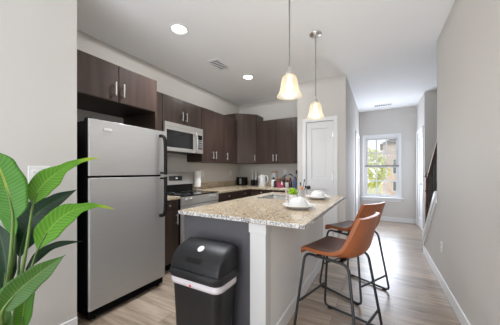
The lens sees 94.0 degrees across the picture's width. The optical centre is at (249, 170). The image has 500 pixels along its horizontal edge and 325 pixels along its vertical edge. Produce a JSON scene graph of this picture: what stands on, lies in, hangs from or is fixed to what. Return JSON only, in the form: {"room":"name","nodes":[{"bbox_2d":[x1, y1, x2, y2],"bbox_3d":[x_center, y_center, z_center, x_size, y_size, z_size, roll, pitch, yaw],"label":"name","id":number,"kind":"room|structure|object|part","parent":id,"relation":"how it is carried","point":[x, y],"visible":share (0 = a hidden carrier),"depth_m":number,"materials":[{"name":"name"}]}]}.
{"room":"kitchen","nodes":[
{"label":"kitchen","id":0,"kind":"room"},
{"bbox_2d":[0,0,76,324],"bbox_3d":[-3.500,-0.140,-1.131,0.950,2.740,7.214,0,0,29],"label":"wall","id":1,"kind":"structure","parent":0,"point":[38,38],"depth_m":1.62,"materials":[{"name":"grey paint"}]},
{"bbox_2d":[28,166,49,182],"bbox_3d":[-1.433,0.027,1.586,0.011,0.122,0.118,0,0,29],"label":"light switch","id":2,"kind":"object","parent":1,"relation":"attached to","point":[32,170],"visible":0.46,"depth_m":1.56,"materials":[{"name":"white plastic"}]},
{"bbox_2d":[61,317,77,324],"bbox_3d":[-3.050,1.173,-1.314,0.014,0.115,7.094,0,0,29],"label":"baseboard","id":3,"kind":"structure","parent":1,"relation":"attached to","point":[74,321],"depth_m":1.75,"materials":[{"name":"white"}]},
{"bbox_2d":[77,30,239,182],"bbox_3d":[-1.169,-0.140,3.867,0.150,2.740,3.786,0,0,29],"label":"wall","id":4,"kind":"structure","parent":0,"point":[169,84],"depth_m":3.69,"materials":[{"name":"grey paint"}]},
{"bbox_2d":[77,49,154,117],"bbox_3d":[-1.516,-0.849,2.432,0.638,0.363,0.801,0,0,29],"label":"upper cabinet","id":5,"kind":"object","parent":4,"relation":"attached to","point":[103,86],"visible":0.78,"depth_m":2.28,"materials":[{"name":"brown wood"}]},
{"bbox_3d":[-1.380,-0.849,2.114,0.020,0.357,0.371,0,0,29],"label":"door","id":6,"kind":"part","parent":5,"relation":"part of","materials":[{"name":"brown wood"}]},
{"bbox_3d":[-1.284,-0.787,2.228,0.035,0.130,0.015,0,0,29],"label":"handle","id":7,"kind":"part","parent":5,"relation":"part of","materials":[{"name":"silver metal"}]},
{"bbox_3d":[-1.185,-0.849,2.463,0.020,0.357,0.418,0,0,29],"label":"door","id":8,"kind":"part","parent":5,"relation":"part of","materials":[{"name":"brown wood"}]},
{"bbox_2d":[157,91,161,130],"bbox_3d":[-1.372,-0.592,3.019,0.318,0.880,0.314,0,0,29],"label":"upper cabinet","id":9,"kind":"object","parent":4,"relation":"attached to","point":[159,94],"visible":0.16,"depth_m":3.04,"materials":[{"name":"brown wood"}]},
{"bbox_2d":[162,93,200,128],"bbox_3d":[-1.092,-0.850,3.484,0.353,0.365,0.765,0,0,29],"label":"upper cabinet","id":10,"kind":"object","parent":4,"relation":"attached to","point":[174,110],"visible":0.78,"depth_m":3.36,"materials":[{"name":"brown wood"}]},
{"bbox_3d":[-1.070,-0.850,3.254,0.020,0.359,0.378,0,0,29],"label":"door","id":11,"kind":"part","parent":10,"relation":"part of","materials":[{"name":"brown wood"}]},
{"bbox_2d":[162,121,202,154],"bbox_3d":[-1.061,-0.463,3.467,0.420,0.400,0.755,0,0,29],"label":"microwave","id":12,"kind":"object","parent":10,"relation":"attached to","point":[181,139],"visible":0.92,"depth_m":3.36,"materials":[{"name":"silver plastic"}]},
{"bbox_3d":[-0.987,-0.439,3.338,0.033,0.332,0.602,0,0,29],"label":"door","id":13,"kind":"part","parent":12,"relation":"part of","materials":[{"name":"silver metal"}]},
{"bbox_3d":[-0.997,-0.443,3.322,0.026,0.239,0.504,0,0,29],"label":"glass","id":14,"kind":"part","parent":12,"relation":"part of","materials":[{"name":"black glass"}]},
{"bbox_3d":[-0.818,-0.425,3.546,0.071,0.325,0.026,0,0,29],"label":"handle","id":15,"kind":"part","parent":12,"relation":"part of","materials":[{"name":"silver metal"}]},
{"bbox_3d":[-0.803,-0.439,3.669,0.033,0.332,0.150,0,0,29],"label":"control panel","id":16,"kind":"part","parent":12,"relation":"part of","materials":[{"name":"silver metal"}]},
{"bbox_3d":[-0.884,-0.850,3.588,0.020,0.359,0.375,0,0,29],"label":"door","id":17,"kind":"part","parent":10,"relation":"part of","materials":[{"name":"brown wood"}]},
{"bbox_2d":[187,107,224,162],"bbox_3d":[-0.744,-0.594,4.109,0.353,0.884,0.660,0,0,29],"label":"upper cabinet","id":18,"kind":"object","parent":4,"relation":"attached to","point":[212,123],"visible":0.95,"depth_m":3.99,"materials":[{"name":"brown wood"}]},
{"bbox_3d":[-0.712,-0.594,3.897,0.020,0.878,0.314,0,0,29],"label":"door","id":19,"kind":"part","parent":18,"relation":"part of","materials":[{"name":"brown wood"}]},
{"bbox_3d":[-0.551,-0.594,4.185,0.020,0.878,0.334,0,0,29],"label":"door","id":20,"kind":"part","parent":18,"relation":"part of","materials":[{"name":"brown wood"}]},
{"bbox_2d":[220,116,236,163],"bbox_3d":[-0.482,-0.594,4.577,0.353,0.884,0.406,0,0,29],"label":"upper cabinet","id":21,"kind":"object","parent":4,"relation":"attached to","point":[230,123],"visible":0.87,"depth_m":4.51,"materials":[{"name":"brown wood"}]},
{"bbox_3d":[-0.368,-0.594,4.513,0.020,0.878,0.400,0,0,29],"label":"door","id":22,"kind":"part","parent":21,"relation":"part of","materials":[{"name":"brown wood"}]},
{"bbox_2d":[193,181,292,188],"bbox_3d":[0.044,0.266,4.256,1.586,0.101,1.680,0,0,29],"label":"backsplash","id":23,"kind":"structure","parent":4,"relation":"attached to","point":[224,183],"depth_m":4.73,"materials":[{"name":"stone"}]},
{"bbox_2d":[77,0,454,111],"bbox_3d":[-0.283,-1.560,0.416,5.100,0.100,13.050,0,0,29],"label":"ceiling","id":24,"kind":"structure","parent":0,"point":[386,50],"depth_m":2.67,"materials":[{"name":"white paint"}]},
{"bbox_2d":[169,23,187,34],"bbox_3d":[-0.755,-1.504,2.478,0.196,0.010,0.196,0,0,29],"label":"recessed light","id":25,"kind":"object","parent":24,"relation":"in","point":[176,28],"visible":1,"depth_m":2.47,"materials":[{"name":"white plastic"}]},
{"bbox_2d":[206,58,230,70],"bbox_3d":[-0.439,-1.504,3.304,0.190,0.012,0.340,0,0,29],"label":"ceiling vent","id":26,"kind":"object","parent":24,"relation":"in","point":[216,62],"visible":1,"depth_m":3.29,"materials":[{"name":"white metal"}]},
{"bbox_2d":[242,75,253,79],"bbox_3d":[-0.032,-1.504,3.743,0.196,0.010,0.196,0,0,29],"label":"recessed light","id":27,"kind":"object","parent":24,"relation":"in","point":[246,77],"visible":1,"depth_m":3.75,"materials":[{"name":"white plastic"}]},
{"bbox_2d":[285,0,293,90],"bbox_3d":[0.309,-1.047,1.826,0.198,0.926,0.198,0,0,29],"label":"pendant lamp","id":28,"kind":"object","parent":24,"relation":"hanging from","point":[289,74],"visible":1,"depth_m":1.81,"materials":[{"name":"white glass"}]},
{"bbox_3d":[0.309,-1.145,1.826,0.012,0.690,0.012,0,0,29],"label":"rod","id":29,"kind":"part","parent":28,"relation":"part of","materials":[{"name":"silver metal"}]},
{"bbox_3d":[0.309,-0.680,1.826,0.054,0.111,0.054,0,0,29],"label":"bulb","id":30,"kind":"part","parent":28,"relation":"part of","materials":[{"name":"white glass"}]},
{"bbox_2d":[309,30,321,113],"bbox_3d":[0.723,-1.047,2.567,0.198,0.926,0.198,0,0,29],"label":"pendant lamp","id":31,"kind":"object","parent":24,"relation":"hanging from","point":[315,34],"visible":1,"depth_m":2.56,"materials":[{"name":"silver metal"}]},
{"bbox_3d":[0.723,-1.145,2.567,0.012,0.690,0.012,0,0,29],"label":"rod","id":32,"kind":"part","parent":31,"relation":"part of","materials":[{"name":"silver metal"}]},
{"bbox_3d":[0.723,-0.680,2.567,0.054,0.111,0.054,0,0,29],"label":"bulb","id":33,"kind":"part","parent":31,"relation":"part of","materials":[{"name":"white glass"}]},
{"bbox_2d":[374,103,391,106],"bbox_3d":[3.044,-1.504,5.333,0.360,0.012,0.140,0,0,29],"label":"ceiling vent","id":34,"kind":"object","parent":24,"relation":"in","point":[390,103],"visible":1,"depth_m":5.33,"materials":[{"name":"white metal"}]},
{"bbox_2d":[240,96,296,195],"bbox_3d":[0.484,-0.140,5.043,1.590,2.740,0.120,0,0,29],"label":"wall","id":35,"kind":"structure","parent":0,"point":[286,107],"depth_m":4.99,"materials":[{"name":"grey paint"}]},
{"bbox_2d":[225,113,262,163],"bbox_3d":[-0.123,-0.659,4.962,0.606,1.011,0.610,0,0,29],"label":"upper cabinet","id":36,"kind":"object","parent":35,"relation":"attached to","point":[246,123],"visible":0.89,"depth_m":4.74,"materials":[{"name":"brown wood"}]},
{"bbox_3d":[-0.064,-0.655,4.747,0.390,0.995,0.019,0,0,-16],"label":"door","id":37,"kind":"part","parent":36,"relation":"part of","materials":[{"name":"brown wood"}]},
{"bbox_2d":[257,117,296,163],"bbox_3d":[0.636,-0.590,4.691,0.976,0.871,0.343,0,0,29],"label":"upper cabinet","id":38,"kind":"object","parent":35,"relation":"attached to","point":[276,138],"visible":0.83,"depth_m":4.59,"materials":[{"name":"brown wood"}]},
{"bbox_3d":[0.326,-0.590,4.719,0.403,0.865,0.020,0,0,29],"label":"door","id":39,"kind":"part","parent":38,"relation":"part of","materials":[{"name":"brown wood"}]},
{"bbox_3d":[0.688,-0.590,4.517,0.417,0.865,0.020,0,0,29],"label":"door","id":40,"kind":"part","parent":38,"relation":"part of","materials":[{"name":"brown wood"}]},
{"bbox_2d":[77,221,460,324],"bbox_3d":[-0.283,1.270,0.416,5.100,0.080,13.050,0,0,29],"label":"floor","id":41,"kind":"structure","parent":0,"point":[415,296],"depth_m":2.30,"materials":[{"name":"brown wood"}]},
{"bbox_2d":[0,153,114,324],"bbox_3d":[-1.134,0.559,1.256,0.695,1.342,0.368,0,0,-21],"label":"leafy plant","id":42,"kind":"object","parent":41,"relation":"on","point":[41,220],"visible":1,"depth_m":1.21,"materials":[{"name":"green plant"}]},
{"bbox_3d":[-1.199,0.787,1.143,0.212,0.409,0.050,0,0,39],"label":"stem","id":43,"kind":"part","parent":42,"relation":"part of","materials":[{"name":"green plant"}]},
{"bbox_3d":[-1.236,0.533,1.188,0.155,0.918,0.038,0,0,38],"label":"stem","id":44,"kind":"part","parent":42,"relation":"part of","materials":[{"name":"green plant"}]},
{"bbox_3d":[-1.258,0.625,1.219,0.063,0.732,0.031,0,0,18],"label":"stem","id":45,"kind":"part","parent":42,"relation":"part of","materials":[{"name":"green plant"}]},
{"bbox_3d":[-1.292,0.689,1.288,0.034,0.620,0.123,0,0,-26],"label":"stem","id":46,"kind":"part","parent":42,"relation":"part of","materials":[{"name":"green plant"}]},
{"bbox_3d":[-1.191,0.553,1.220,0.157,0.878,0.080,0,0,29],"label":"stem","id":47,"kind":"part","parent":42,"relation":"part of","materials":[{"name":"green plant"}]},
{"bbox_3d":[-1.173,0.660,1.232,0.143,0.663,0.116,0,0,29],"label":"stem","id":48,"kind":"part","parent":42,"relation":"part of","materials":[{"name":"green plant"}]},
{"bbox_2d":[77,117,166,319],"bbox_3d":[-1.398,0.394,2.361,0.858,1.672,0.762,0,0,29],"label":"refrigerator","id":49,"kind":"object","parent":41,"relation":"on","point":[121,250],"visible":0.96,"depth_m":2.08,"materials":[{"name":"silver metal"}]},
{"bbox_3d":[-1.110,0.596,2.201,0.014,1.075,0.762,0,0,29],"label":"fridge door","id":50,"kind":"part","parent":49,"relation":"part of","materials":[{"name":"silver metal"}]},
{"bbox_3d":[-1.110,-0.193,2.201,0.014,0.464,0.762,0,0,29],"label":"freezer door","id":51,"kind":"part","parent":49,"relation":"part of","materials":[{"name":"silver metal"}]},
{"bbox_3d":[-0.911,0.273,2.452,0.095,0.430,0.041,0,0,29],"label":"handle","id":52,"kind":"part","parent":49,"relation":"part of","materials":[{"name":"black plastic"}]},
{"bbox_3d":[-0.911,-0.174,2.452,0.095,0.427,0.042,0,0,29],"label":"handle","id":53,"kind":"part","parent":49,"relation":"part of","materials":[{"name":"black plastic"}]},
{"bbox_2d":[123,80,156,129],"bbox_3d":[-1.332,0.100,2.802,0.600,2.260,0.020,0,0,29],"label":"panel","id":54,"kind":"object","parent":41,"relation":"on","point":[149,121],"visible":0.2,"depth_m":2.72,"materials":[{"name":"brown wood"}]},
{"bbox_2d":[165,200,178,271],"bbox_3d":[-1.227,0.792,2.936,0.652,0.876,0.311,0,0,29],"label":"base cabinet","id":55,"kind":"object","parent":41,"relation":"on","point":[172,216],"visible":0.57,"depth_m":2.83,"materials":[{"name":"brown wood"}]},
{"bbox_3d":[-0.981,0.423,2.799,0.020,0.123,0.305,0,0,29],"label":"drawer","id":56,"kind":"part","parent":55,"relation":"part of","materials":[{"name":"brown wood"}]},
{"bbox_2d":[167,195,179,200],"bbox_3d":[-1.230,0.283,2.939,0.643,0.137,0.313,0,0,29],"label":"countertop","id":57,"kind":"structure","parent":55,"relation":"on","point":[169,197],"depth_m":2.85,"materials":[{"name":"stone"}]},
{"bbox_2d":[161,173,218,245],"bbox_3d":[-0.920,0.618,3.388,0.692,1.185,0.762,0,0,29],"label":"stove","id":58,"kind":"object","parent":41,"relation":"on","point":[178,184],"visible":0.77,"depth_m":3.38,"materials":[{"name":"silver metal"}]},
{"bbox_2d":[167,190,218,196],"bbox_3d":[-0.944,0.320,3.401,0.637,0.016,0.762,0,0,29],"label":"cooktop","id":59,"kind":"object","parent":58,"relation":"in","point":[182,193],"depth_m":3.38,"materials":[{"name":"black glass"}]},
{"bbox_3d":[-0.682,0.729,3.255,0.028,0.562,0.756,0,0,29],"label":"oven door","id":60,"kind":"part","parent":58,"relation":"part of","materials":[{"name":"silver metal"}]},
{"bbox_2d":[170,236,237,324],"bbox_3d":[-0.313,0.860,1.579,0.436,0.736,0.251,0,0,29],"label":"trash bin","id":61,"kind":"object","parent":41,"relation":"on","point":[203,271],"visible":1,"depth_m":1.49,"materials":[{"name":"black plastic"}]},
{"bbox_2d":[171,236,237,278],"bbox_3d":[-0.310,0.570,1.585,0.406,0.156,0.231,0,0,29],"label":"lid","id":62,"kind":"object","parent":61,"relation":"attached to","point":[195,257],"depth_m":1.51,"materials":[{"name":"black plastic"}]},
{"bbox_2d":[218,191,238,202],"bbox_3d":[-0.611,0.792,4.040,0.652,0.876,0.651,0,0,29],"label":"base cabinet","id":63,"kind":"object","parent":41,"relation":"on","point":[222,197],"visible":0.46,"depth_m":3.89,"materials":[{"name":"brown wood"}]},
{"bbox_2d":[239,189,249,197],"bbox_3d":[-0.354,0.792,4.500,0.652,0.876,0.396,0,0,29],"label":"base cabinet","id":64,"kind":"object","parent":41,"relation":"on","point":[243,193],"visible":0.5,"depth_m":4.35,"materials":[{"name":"brown wood"}]},
{"bbox_2d":[184,215,322,324],"bbox_3d":[0.209,0.790,2.496,0.775,0.880,1.818,0,0,29],"label":"kitchen island","id":65,"kind":"object","parent":41,"relation":"on","point":[270,258],"visible":0.38,"depth_m":1.67,"materials":[{"name":"grey"}]},
{"bbox_3d":[-0.260,0.790,1.748,0.614,0.880,0.019,0,0,29],"label":"panel","id":66,"kind":"part","parent":65,"relation":"part of","materials":[{"name":"grey paint"}]},
{"bbox_3d":[0.070,0.790,1.586,0.118,0.880,0.082,0,0,29],"label":"corner post","id":67,"kind":"part","parent":65,"relation":"part of","materials":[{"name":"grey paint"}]},
{"bbox_2d":[178,192,345,229],"bbox_3d":[0.328,0.331,2.436,1.032,0.030,1.870,0,0,29],"label":"island countertop","id":68,"kind":"structure","parent":65,"relation":"on","point":[256,209],"depth_m":1.86,"materials":[{"name":"stone"}]},
{"bbox_2d":[264,196,288,199],"bbox_3d":[0.348,0.431,2.897,0.425,0.169,0.600,0,0,29],"label":"sink","id":69,"kind":"object","parent":68,"relation":"in","point":[270,197],"visible":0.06,"depth_m":3.18,"materials":[{"name":"silver metal"}]},
{"bbox_2d":[280,188,287,200],"bbox_3d":[0.364,0.247,2.500,0.095,0.137,0.040,0,0,29],"label":"faucet","id":70,"kind":"object","parent":68,"relation":"on","point":[286,199],"visible":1,"depth_m":2.48,"materials":[{"name":"silver metal"}]},
{"bbox_2d":[281,173,299,195],"bbox_3d":[0.483,0.173,2.776,0.249,0.286,0.056,0,0,29],"label":"faucet","id":71,"kind":"object","parent":68,"relation":"on","point":[284,176],"visible":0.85,"depth_m":2.75,"materials":[{"name":"silver metal"}]},
{"bbox_3d":[0.467,0.132,2.785,0.196,0.206,0.021,0,0,29],"label":"spout","id":72,"kind":"part","parent":71,"relation":"part of","materials":[{"name":"silver metal"}]},
{"bbox_2d":[288,188,297,199],"bbox_3d":[0.432,0.242,2.341,0.095,0.146,0.091,0,0,29],"label":"potted plant","id":73,"kind":"object","parent":68,"relation":"on","point":[293,192],"visible":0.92,"depth_m":2.32,"materials":[{"name":"green plant"}]},
{"bbox_2d":[282,203,314,208],"bbox_3d":[0.412,0.299,1.980,0.278,0.032,0.278,0,0,29],"label":"dinner plate","id":74,"kind":"object","parent":68,"relation":"on","point":[283,204],"visible":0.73,"depth_m":1.90,"materials":[{"name":"white ceramic"}]},
{"bbox_2d":[287,196,309,206],"bbox_3d":[0.412,0.258,1.980,0.189,0.076,0.189,0,0,29],"label":"soup bowl","id":75,"kind":"object","parent":74,"relation":"on","point":[297,201],"visible":0.93,"depth_m":1.92,"materials":[{"name":"white ceramic"}]},
{"bbox_2d":[300,179,306,194],"bbox_3d":[0.661,0.210,2.906,0.100,0.211,0.072,0,0,29],"label":"utensil cup","id":76,"kind":"object","parent":68,"relation":"on","point":[301,187],"visible":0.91,"depth_m":2.90,"materials":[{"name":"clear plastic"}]},
{"bbox_2d":[306,195,330,199],"bbox_3d":[0.769,0.299,2.640,0.278,0.032,0.278,0,0,29],"label":"dinner plate","id":77,"kind":"object","parent":68,"relation":"on","point":[316,198],"visible":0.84,"depth_m":2.55,"materials":[{"name":"white ceramic"}]},
{"bbox_2d":[309,190,325,196],"bbox_3d":[0.769,0.258,2.640,0.189,0.076,0.189,0,0,29],"label":"soup bowl","id":78,"kind":"object","parent":77,"relation":"on","point":[316,193],"visible":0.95,"depth_m":2.58,"materials":[{"name":"white ceramic"}]},
{"bbox_3d":[0.550,0.790,2.357,0.012,0.880,1.728,0,0,29],"label":"panel","id":79,"kind":"part","parent":65,"relation":"part of","materials":[{"name":"white paint"}]},
{"bbox_3d":[0.562,1.173,2.352,0.014,0.115,1.724,0,0,29],"label":"baseboard","id":80,"kind":"part","parent":65,"relation":"part of","materials":[{"name":"white"}]},
{"bbox_2d":[251,189,287,195],"bbox_3d":[0.568,0.792,4.554,0.963,0.876,0.648,0,0,29],"label":"base cabinet","id":81,"kind":"object","parent":41,"relation":"on","point":[254,192],"visible":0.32,"depth_m":4.42,"materials":[{"name":"brown wood"}]},
{"bbox_2d":[193,181,294,193],"bbox_3d":[0.044,0.283,4.256,1.586,0.137,1.680,0,0,29],"label":"countertop","id":82,"kind":"structure","parent":81,"relation":"on","point":[224,186],"depth_m":4.46,"materials":[{"name":"stone"}]},
{"bbox_2d":[193,169,201,189],"bbox_3d":[-0.891,0.141,3.944,0.150,0.349,0.150,0,0,29],"label":"paper towel holder","id":83,"kind":"object","parent":82,"relation":"on","point":[197,174],"visible":1,"depth_m":3.89,"materials":[{"name":"silver metal"}]},
{"bbox_2d":[237,177,247,185],"bbox_3d":[-0.167,0.225,5.134,0.215,0.181,0.156,0,0,29],"label":"toaster","id":84,"kind":"object","parent":82,"relation":"on","point":[243,181],"visible":0.99,"depth_m":5.07,"materials":[{"name":"black plastic"}]},
{"bbox_2d":[258,174,267,185],"bbox_3d":[0.274,0.193,4.944,0.188,0.245,0.181,0,0,-14],"label":"electric kettle","id":85,"kind":"object","parent":82,"relation":"on","point":[262,180],"visible":0.98,"depth_m":4.89,"materials":[{"name":"white plastic"}]},
{"bbox_2d":[277,181,284,186],"bbox_3d":[0.614,0.257,4.616,0.129,0.117,0.084,0,0,29],"label":"box","id":86,"kind":"object","parent":82,"relation":"on","point":[278,182],"visible":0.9,"depth_m":4.59,"materials":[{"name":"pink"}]},
{"bbox_3d":[0.225,0.423,4.426,0.474,0.123,0.020,0,0,29],"label":"drawer","id":87,"kind":"part","parent":81,"relation":"part of","materials":[{"name":"brown wood"}]},
{"bbox_2d":[293,212,382,324],"bbox_3d":[0.681,0.770,1.778,0.512,0.920,0.502,0,0,-45],"label":"counter stool","id":88,"kind":"object","parent":41,"relation":"on","point":[359,240],"visible":1,"depth_m":1.66,"materials":[{"name":"brown leather"}]},
{"bbox_3d":[0.524,0.920,1.634,0.083,0.612,0.485,0,0,-45],"label":"leg frame","id":89,"kind":"part","parent":88,"relation":"part of","materials":[{"name":"grey metal"}]},
{"bbox_3d":[0.827,0.920,1.935,0.083,0.612,0.485,0,0,-45],"label":"leg frame","id":90,"kind":"part","parent":88,"relation":"part of","materials":[{"name":"grey metal"}]},
{"bbox_2d":[319,202,389,305],"bbox_3d":[1.089,0.770,2.433,0.512,0.920,0.502,0,0,-33],"label":"counter stool","id":91,"kind":"object","parent":41,"relation":"on","point":[366,210],"visible":0.66,"depth_m":2.31,"materials":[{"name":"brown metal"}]},
{"bbox_3d":[0.904,0.920,2.324,0.083,0.612,0.485,0,0,-33],"label":"leg frame","id":92,"kind":"part","parent":91,"relation":"part of","materials":[{"name":"grey metal"}]},
{"bbox_3d":[1.264,0.920,2.556,0.083,0.612,0.485,0,0,-33],"label":"leg frame","id":93,"kind":"part","parent":91,"relation":"part of","materials":[{"name":"grey metal"}]},
{"bbox_3d":[3.006,0.375,2.720,1.196,1.710,2.520,0,0,29],"label":"stairs","id":94,"kind":"structure","parent":41,"relation":"on","visible":0},
{"bbox_2d":[424,140,436,222],"bbox_3d":[2.646,-0.090,3.193,0.110,2.640,2.355,0,0,29],"label":"stair railing","id":95,"kind":"object","parent":94,"relation":"on","point":[430,176],"visible":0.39,"depth_m":3.94,"materials":[{"name":"brown wood"}]},
{"bbox_3d":[3.193,0.625,4.173,0.110,1.210,0.110,0,0,29],"label":"newel post","id":96,"kind":"part","parent":95,"relation":"part of","materials":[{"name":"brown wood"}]},
{"bbox_3d":[2.625,-0.630,3.156,0.060,1.561,2.270,0,0,29],"label":"handrail","id":97,"kind":"part","parent":95,"relation":"part of","materials":[{"name":"brown wood"}]},
{"bbox_2d":[297,74,346,238],"bbox_3d":[1.179,-0.140,3.865,0.773,2.740,0.100,0,0,29],"label":"wall","id":98,"kind":"structure","parent":0,"point":[331,92],"depth_m":3.74,"materials":[{"name":"grey paint"}]},
{"bbox_2d":[306,120,333,236],"bbox_3d":[1.142,0.204,3.818,0.448,2.028,0.098,0,0,29],"label":"door","id":99,"kind":"structure","parent":98,"relation":"in","point":[319,135],"depth_m":3.82,"materials":[{"name":"white painted wood"},{"name":"satin nickel"}]},
{"bbox_2d":[302,116,337,237],"bbox_3d":[1.139,0.176,3.821,0.569,2.107,0.016,0,0,29],"label":"door frame","id":100,"kind":"structure","parent":98,"relation":"in","point":[335,118],"depth_m":3.70,"materials":[{"name":"white wood"}]},
{"bbox_2d":[347,79,358,236],"bbox_3d":[2.136,-0.140,4.889,0.100,2.740,2.620,0,0,29],"label":"wall","id":101,"kind":"structure","parent":0,"point":[352,109],"depth_m":4.37,"materials":[{"name":"grey paint"}]},
{"bbox_2d":[355,131,359,217],"bbox_3d":[2.532,0.174,5.481,0.016,2.112,0.924,0,0,29],"label":"door frame","id":102,"kind":"structure","parent":101,"relation":"attached to","point":[356,133],"depth_m":5.12,"materials":[{"name":"white wood"}]},
{"bbox_2d":[357,137,357,213],"bbox_3d":[2.507,0.202,5.495,0.025,2.033,0.794,0,0,29],"label":"door","id":103,"kind":"structure","parent":101,"relation":"in","point":[357,137],"depth_m":5.68,"materials":[{"name":"white wood"}]},
{"bbox_2d":[359,106,415,218],"bbox_3d":[3.385,-0.140,5.766,1.427,2.740,0.130,0,0,29],"label":"wall","id":104,"kind":"structure","parent":0,"point":[397,120],"depth_m":5.56,"materials":[{"name":"grey paint"}]},
{"bbox_2d":[361,133,403,201],"bbox_3d":[3.260,-0.080,5.782,0.914,1.650,0.165,0,0,29],"label":"window","id":105,"kind":"structure","parent":104,"relation":"in","point":[371,197],"depth_m":5.76,"materials":[{"name":"white"}]},
{"bbox_2d":[365,136,398,166],"bbox_3d":[3.254,-0.474,5.770,0.736,0.738,0.031,0,0,29],"label":"window blind","id":106,"kind":"object","parent":105,"relation":"attached to","point":[395,137],"visible":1,"depth_m":5.76,"materials":[{"name":"white plastic"}]},
{"bbox_3d":[3.254,-0.125,5.770,0.732,0.040,0.030,0,0,29],"label":"rail","id":107,"kind":"part","parent":106,"relation":"part of","materials":[{"name":"grey plastic"}]},
{"bbox_3d":[3.269,0.247,5.797,0.684,0.735,0.028,0,0,29],"label":"sash","id":108,"kind":"part","parent":105,"relation":"part of","materials":[{"name":"white"}]},
{"bbox_3d":[3.283,-0.450,5.823,0.684,0.730,0.028,0,0,29],"label":"sash","id":109,"kind":"part","parent":105,"relation":"part of","materials":[{"name":"white"}]},
{"bbox_3d":[3.241,0.695,5.747,0.914,0.100,0.085,0,0,29],"label":"sill","id":110,"kind":"part","parent":105,"relation":"part of","materials":[{"name":"white wood"}]},
{"bbox_2d":[380,216,415,223],"bbox_3d":[3.341,1.173,5.708,1.207,0.115,0.014,0,0,29],"label":"baseboard","id":111,"kind":"structure","parent":104,"relation":"attached to","point":[383,218],"depth_m":5.58,"materials":[{"name":"white"}]},
{"bbox_2d":[416,91,431,225],"bbox_3d":[3.651,-0.140,4.902,0.120,2.740,1.120,0,0,29],"label":"wall","id":112,"kind":"structure","parent":0,"point":[424,106],"depth_m":4.43,"materials":[{"name":"grey paint"}]},
{"bbox_2d":[417,132,421,229],"bbox_3d":[3.592,0.202,4.917,0.083,2.033,0.763,0,0,29],"label":"door","id":113,"kind":"structure","parent":112,"relation":"in","point":[419,145],"depth_m":5.05,"materials":[{"name":"white wood"}]},
{"bbox_2d":[416,126,423,233],"bbox_3d":[3.582,0.174,4.918,0.016,2.112,0.884,0,0,29],"label":"door frame","id":114,"kind":"structure","parent":112,"relation":"attached to","point":[422,127],"depth_m":4.54,"materials":[{"name":"white wood"}]},
{"bbox_2d":[432,90,436,190],"bbox_3d":[3.958,-0.140,4.159,1.140,2.740,0.120,0,0,29],"label":"wall","id":115,"kind":"structure","parent":0,"point":[434,93],"depth_m":4.37,"materials":[{"name":"grey paint"}]},
{"bbox_2d":[424,0,499,324],"bbox_3d":[0.071,-0.140,-1.185,0.122,2.740,10.600,0,0,29],"label":"wall","id":116,"kind":"structure","parent":0,"point":[468,42],"depth_m":1.72,"materials":[{"name":"grey paint"}]},
{"bbox_2d":[422,191,436,240],"bbox_3d":[2.450,0.642,3.080,0.166,0.821,0.924,0,0,29],"label":"cap","id":117,"kind":"object","parent":116,"relation":"attached to","point":[434,196],"visible":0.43,"depth_m":3.00,"materials":[{"name":"white wood"}]},
{"bbox_2d":[423,198,436,244],"bbox_3d":[2.380,0.708,3.094,0.015,0.795,0.881,0,0,29],"label":"trim","id":118,"kind":"structure","parent":116,"relation":"attached to","point":[435,201],"depth_m":3.00,"materials":[{"name":"white wood"}]},
{"bbox_2d":[440,241,442,252],"bbox_3d":[2.046,0.810,2.490,0.010,0.115,0.070,0,0,29],"label":"wall outlet","id":119,"kind":"object","parent":116,"relation":"attached to","point":[441,242],"visible":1,"depth_m":2.48,"materials":[{"name":"white plastic"}]},
{"bbox_2d":[423,246,470,324],"bbox_3d":[0.041,1.173,-1.099,0.014,0.115,10.480,0,0,29],"label":"baseboard","id":120,"kind":"structure","parent":116,"relation":"attached to","point":[462,318],"depth_m":2.23,"materials":[{"name":"white"}]},
{"label":"outside","id":121,"kind":"structure","parent":0,"visible":0},
{"bbox_2d":[368,183,382,193],"bbox_3d":[11.499,1.980,20.609,28.000,0.300,32.800,0,0,29],"label":"ground","id":122,"kind":"structure","parent":121,"point":[380,188],"depth_m":21.87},
{"bbox_2d":[368,150,389,189],"bbox_3d":[5.659,0.332,11.710,2.426,3.010,2.260,0,0,29],"label":"tree","id":123,"kind":"object","parent":122,"relation":"on","point":[381,174],"visible":0.3,"depth_m":11.14,"materials":[{"name":"green plant"}]},
{"bbox_2d":[380,139,395,194],"bbox_3d":[13.221,-0.970,17.129,6.400,5.600,5.200,0,0,29],"label":"brick house","id":124,"kind":"structure","parent":122,"relation":"on","point":[391,186],"depth_m":16.27,"materials":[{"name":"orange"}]}
]}

